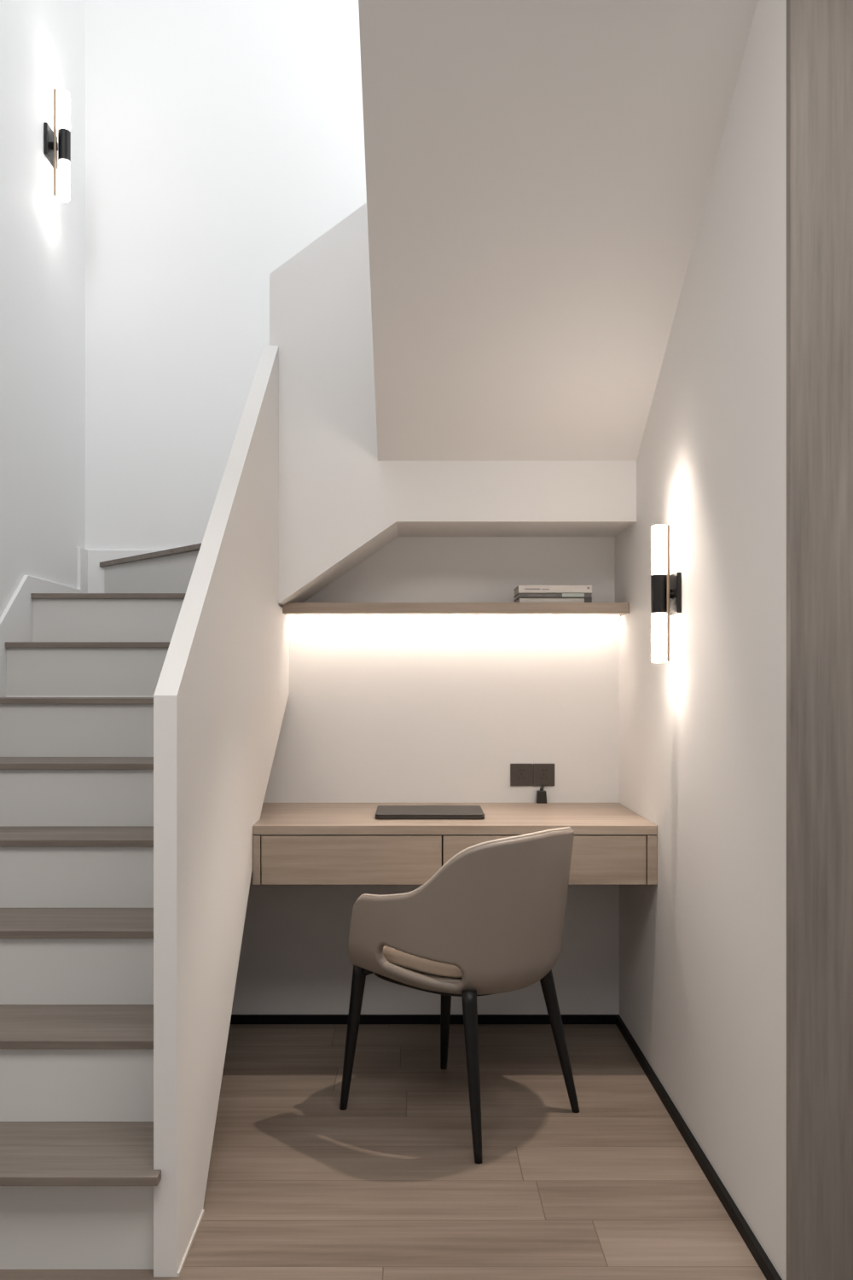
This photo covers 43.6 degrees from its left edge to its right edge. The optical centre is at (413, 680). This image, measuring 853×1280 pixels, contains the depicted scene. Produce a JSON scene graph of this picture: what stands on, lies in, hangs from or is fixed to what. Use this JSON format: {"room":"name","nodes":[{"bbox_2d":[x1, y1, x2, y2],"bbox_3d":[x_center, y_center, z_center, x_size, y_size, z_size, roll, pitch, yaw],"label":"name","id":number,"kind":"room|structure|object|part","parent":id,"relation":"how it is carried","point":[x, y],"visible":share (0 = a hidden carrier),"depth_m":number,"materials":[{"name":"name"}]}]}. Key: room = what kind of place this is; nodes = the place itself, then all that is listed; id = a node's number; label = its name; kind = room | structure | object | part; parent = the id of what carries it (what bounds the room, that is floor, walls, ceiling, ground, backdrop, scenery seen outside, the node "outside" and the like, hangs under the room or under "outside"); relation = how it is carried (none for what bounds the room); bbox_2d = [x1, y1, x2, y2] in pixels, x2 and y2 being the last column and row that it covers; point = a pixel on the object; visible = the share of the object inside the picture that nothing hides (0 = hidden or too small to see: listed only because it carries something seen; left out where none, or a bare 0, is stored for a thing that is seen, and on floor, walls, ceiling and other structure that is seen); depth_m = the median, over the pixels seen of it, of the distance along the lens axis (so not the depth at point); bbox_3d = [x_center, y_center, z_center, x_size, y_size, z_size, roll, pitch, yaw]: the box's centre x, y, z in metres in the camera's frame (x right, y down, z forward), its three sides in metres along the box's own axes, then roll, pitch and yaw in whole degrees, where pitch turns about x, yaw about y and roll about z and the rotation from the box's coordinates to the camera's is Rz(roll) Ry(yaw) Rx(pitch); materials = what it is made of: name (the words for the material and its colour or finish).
{"room":"home office","nodes":[
{"label":"home office","id":0,"kind":"room"},
{"bbox_2d":[0,0,85,616],"bbox_3d":[-1.400,-2.650,0.650,0.120,7.600,7.700,0,0,0],"label":"wall","id":1,"kind":"structure","parent":0,"point":[43,42],"depth_m":3.81,"materials":[{"name":"white paint"}]},
{"bbox_2d":[43,88,70,202],"bbox_3d":[-1.301,-1.965,3.916,0.078,0.394,0.110,0,0,0],"label":"wall sconce","id":2,"kind":"object","parent":1,"relation":"attached to","point":[51,146],"visible":1,"depth_m":3.90,"materials":[{"name":"white glass"}]},
{"bbox_3d":[-1.333,-1.965,3.916,0.013,0.117,0.110,0,0,0],"label":"mounting plate","id":3,"kind":"part","parent":2,"relation":"part of","materials":[{"name":"black metal"}]},
{"bbox_3d":[-1.310,-1.965,3.893,0.009,0.387,0.009,0,0,45],"label":"rod","id":4,"kind":"part","parent":2,"relation":"part of","materials":[{"name":"gold metal"}]},
{"bbox_3d":[-1.318,-1.965,3.920,0.017,0.026,0.013,0,0,0],"label":"arm","id":5,"kind":"part","parent":2,"relation":"part of","materials":[{"name":"black metal"}]},
{"bbox_2d":[85,0,366,550],"bbox_3d":[-0.220,-2.650,4.410,2.240,7.600,0.120,0,0,0],"label":"wall","id":6,"kind":"structure","parent":0,"point":[224,138],"depth_m":4.35,"materials":[{"name":"white paint"}]},
{"bbox_2d":[0,1024,767,1279],"bbox_3d":[0.850,1.210,0.650,4.700,0.120,7.700,0,0,0],"label":"floor","id":7,"kind":"structure","parent":0,"point":[388,1185],"depth_m":2.52,"materials":[{"name":"brown wood"}]},
{"bbox_2d":[0,345,289,1276],"bbox_3d":[-0.879,0.056,3.188,0.920,2.189,2.324,0,0,0],"label":"staircase","id":8,"kind":"structure","parent":7,"relation":"on","point":[143,702],"depth_m":2.52,"materials":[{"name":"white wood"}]},
{"bbox_3d":[-0.455,1.147,2.183,0.004,0.007,0.249,0,0,0],"label":"trim","id":9,"kind":"part","parent":8,"relation":"part of","materials":[{"name":"grey"}]},
{"bbox_3d":[-0.461,0.056,2.821,0.083,2.189,1.526,0,0,0],"label":"panel","id":10,"kind":"part","parent":8,"relation":"part of","materials":[{"name":"white paint"}]},
{"bbox_2d":[339,826,579,1163],"bbox_3d":[0.142,0.761,2.836,0.546,0.782,0.524,0,0,43],"label":"armchair","id":11,"kind":"object","parent":7,"relation":"on","point":[491,920],"visible":1,"depth_m":2.62,"materials":[{"name":"beige leather"}]},
{"bbox_3d":[-0.161,0.953,2.864,0.076,0.396,0.037,0,0,16],"label":"leg","id":12,"kind":"part","parent":11,"relation":"part of","materials":[{"name":"black paint"}]},
{"bbox_3d":[0.119,0.701,2.859,0.437,0.068,0.424,0,0,43],"label":"seat","id":13,"kind":"part","parent":11,"relation":"part of","materials":[{"name":"beige leather"}]},
{"bbox_3d":[0.122,0.750,2.857,0.432,0.029,0.426,0,0,43],"label":"seat","id":14,"kind":"part","parent":11,"relation":"part of","materials":[{"name":"beige leather"}]},
{"bbox_3d":[0.118,0.773,2.860,0.421,0.018,0.398,0,0,43],"label":"seat frame","id":15,"kind":"part","parent":11,"relation":"part of","materials":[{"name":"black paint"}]},
{"bbox_3d":[0.098,0.953,3.126,0.037,0.397,0.101,0,0,-2],"label":"leg","id":16,"kind":"part","parent":11,"relation":"part of","materials":[{"name":"black paint"}]},
{"bbox_3d":[0.145,0.953,2.583,0.037,0.397,0.094,0,0,-20],"label":"leg","id":17,"kind":"part","parent":11,"relation":"part of","materials":[{"name":"black paint"}]},
{"bbox_3d":[0.385,0.953,2.854,0.114,0.398,0.038,0,0,-2],"label":"leg","id":18,"kind":"part","parent":11,"relation":"part of","materials":[{"name":"black paint"}]},
{"bbox_2d":[231,616,619,1014],"bbox_3d":[-0.317,0.467,3.620,2.014,1.366,0.070,0,0,0],"label":"wall","id":19,"kind":"structure","parent":0,"point":[378,710],"depth_m":3.58,"materials":[{"name":"white paint"}]},
{"bbox_2d":[229,1014,616,1023],"bbox_3d":[-0.281,1.135,3.579,1.918,0.029,0.012,0,0,0],"label":"baseboard","id":20,"kind":"structure","parent":19,"relation":"attached to","point":[235,1019],"depth_m":3.57,"materials":[{"name":"black"}]},
{"bbox_2d":[252,802,657,884],"bbox_3d":[-0.030,0.492,3.300,1.439,0.167,0.569,0,0,0],"label":"desk","id":21,"kind":"object","parent":19,"relation":"attached to","point":[303,843],"visible":0.86,"depth_m":3.02,"materials":[{"name":"brown wood"}]},
{"bbox_3d":[-0.176,0.507,3.025,0.510,0.138,0.020,0,0,0],"label":"drawer","id":22,"kind":"part","parent":21,"relation":"part of","materials":[{"name":"brown wood"}]},
{"bbox_3d":[0.117,0.572,3.310,1.144,0.007,0.548,0,0,0],"label":"panel","id":23,"kind":"part","parent":21,"relation":"part of","materials":[{"name":"brown wood"}]},
{"bbox_2d":[375,805,484,819],"bbox_3d":[0.048,0.401,3.263,0.324,0.016,0.236,0,0,0],"label":"laptop","id":24,"kind":"object","parent":21,"relation":"on","point":[382,811],"visible":1,"depth_m":3.18,"materials":[{"name":"grey metal"}]},
{"bbox_2d":[252,802,657,834],"bbox_3d":[-0.030,0.422,3.300,1.439,0.026,0.569,0,0,0],"label":"countertop","id":25,"kind":"structure","parent":21,"relation":"on","point":[276,818],"depth_m":3.11,"materials":[{"name":"brown wood"}]},
{"bbox_3d":[0.117,0.436,3.028,1.144,0.002,0.014,0,0,0],"label":"rail","id":26,"kind":"part","parent":21,"relation":"part of","materials":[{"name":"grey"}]},
{"bbox_2d":[535,784,546,803],"bbox_3d":[0.428,0.378,3.569,0.035,0.063,0.024,0,0,0],"label":"plug","id":27,"kind":"object","parent":21,"relation":"on","point":[541,794],"visible":1,"depth_m":3.56,"materials":[{"name":"black plastic"}]},
{"bbox_3d":[0.370,0.507,3.025,0.574,0.138,0.020,0,0,0],"label":"drawer","id":28,"kind":"part","parent":21,"relation":"part of","materials":[{"name":"brown wood"}]},
{"bbox_2d":[510,763,532,785],"bbox_3d":[0.361,0.315,3.580,0.074,0.075,0.009,0,0,0],"label":"wall socket","id":29,"kind":"object","parent":19,"relation":"attached to","point":[520,774],"visible":1,"depth_m":3.58,"materials":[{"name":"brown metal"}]},
{"bbox_2d":[532,763,554,785],"bbox_3d":[0.436,0.315,3.580,0.074,0.075,0.009,0,0,0],"label":"wall socket","id":30,"kind":"object","parent":19,"relation":"attached to","point":[544,774],"visible":1,"depth_m":3.58,"materials":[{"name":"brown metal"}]},
{"bbox_2d":[269,202,636,606],"bbox_3d":[0.121,-1.171,3.482,1.137,1.857,0.355,0,0,0],"label":"wall","id":31,"kind":"structure","parent":0,"point":[339,505],"depth_m":3.31,"materials":[{"name":"white paint"}]},
{"bbox_2d":[304,536,615,602],"bbox_3d":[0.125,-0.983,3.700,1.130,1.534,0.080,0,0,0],"label":"wall niche","id":32,"kind":"object","parent":31,"relation":"in","point":[407,569],"depth_m":3.66,"materials":[{"name":"white paint"}]},
{"bbox_2d":[280,602,628,617],"bbox_3d":[0.132,-0.231,3.534,1.114,0.041,0.249,0,0,0],"label":"wall shelf","id":33,"kind":"object","parent":32,"relation":"attached to","point":[289,608],"depth_m":3.41,"materials":[{"name":"brown wood"}]},
{"bbox_3d":[0.132,-0.213,3.530,1.103,0.006,0.018,0,0,0],"label":"light strip","id":34,"kind":"part","parent":33,"relation":"part of","materials":[{"name":"white plastic"}]},
{"bbox_2d":[288,616,619,617],"bbox_3d":[0.132,-0.212,3.530,1.093,0.004,0.014,0,0,0],"label":"diffuser","id":35,"kind":"object","parent":33,"relation":"attached to","point":[288,616],"depth_m":3.52,"materials":[{"name":"white plastic"}]},
{"bbox_2d":[514,597,592,602],"bbox_3d":[0.457,-0.260,3.525,0.236,0.018,0.171,0,0,0],"label":"book","id":36,"kind":"object","parent":33,"relation":"on","point":[520,599],"visible":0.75,"depth_m":3.44,"materials":[{"name":"grey paper"}]},
{"bbox_2d":[513,593,591,601],"bbox_3d":[0.457,-0.277,3.526,0.235,0.014,0.172,0,0,0],"label":"book","id":37,"kind":"object","parent":36,"relation":"on","point":[519,595],"visible":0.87,"depth_m":3.44,"materials":[{"name":"grey paper"}]},
{"bbox_2d":[513,585,592,596],"bbox_3d":[0.457,-0.296,3.524,0.237,0.024,0.173,0,0,0],"label":"book","id":38,"kind":"object","parent":37,"relation":"on","point":[520,589],"visible":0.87,"depth_m":3.44,"materials":[{"name":"grey paper"}]},
{"bbox_2d":[358,0,758,460],"bbox_3d":[0.289,-1.641,2.303,0.801,1.917,2.005,0,0,0],"label":"ceiling","id":39,"kind":"structure","parent":0,"point":[539,172],"depth_m":2.53,"materials":[{"name":"white paint"}]},
{"bbox_2d":[615,0,786,1279],"bbox_3d":[0.750,-2.650,3.163,0.120,7.600,2.375,0,0,0],"label":"wall","id":40,"kind":"structure","parent":0,"point":[703,730],"depth_m":2.37,"materials":[{"name":"white paint"}]},
{"bbox_2d":[651,524,681,662],"bbox_3d":[0.657,-0.228,2.796,0.066,0.358,0.100,0,0,0],"label":"wall sconce","id":41,"kind":"object","parent":40,"relation":"attached to","point":[666,588],"visible":1,"depth_m":2.78,"materials":[{"name":"white glass"}]},
{"bbox_3d":[0.662,-0.228,2.775,0.008,0.352,0.008,0,0,0],"label":"rod","id":42,"kind":"part","parent":41,"relation":"part of","materials":[{"name":"gold metal"}]},
{"bbox_3d":[0.684,-0.228,2.796,0.012,0.106,0.100,0,0,0],"label":"mounting plate","id":43,"kind":"part","parent":41,"relation":"part of","materials":[{"name":"black metal"}]},
{"bbox_2d":[616,1014,782,1279],"bbox_3d":[0.684,1.135,2.780,0.012,0.029,1.610,0,0,0],"label":"baseboard","id":44,"kind":"structure","parent":40,"relation":"attached to","point":[748,1236],"depth_m":2.48,"materials":[{"name":"black"}]},
{"bbox_2d":[786,0,852,1279],"bbox_3d":[1.395,-0.550,1.964,1.410,3.400,0.022,0,0,0],"label":"wood wall panel","id":45,"kind":"object","parent":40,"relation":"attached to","point":[820,32],"visible":1,"depth_m":1.95,"materials":[{"name":"brown wood"}]}
]}

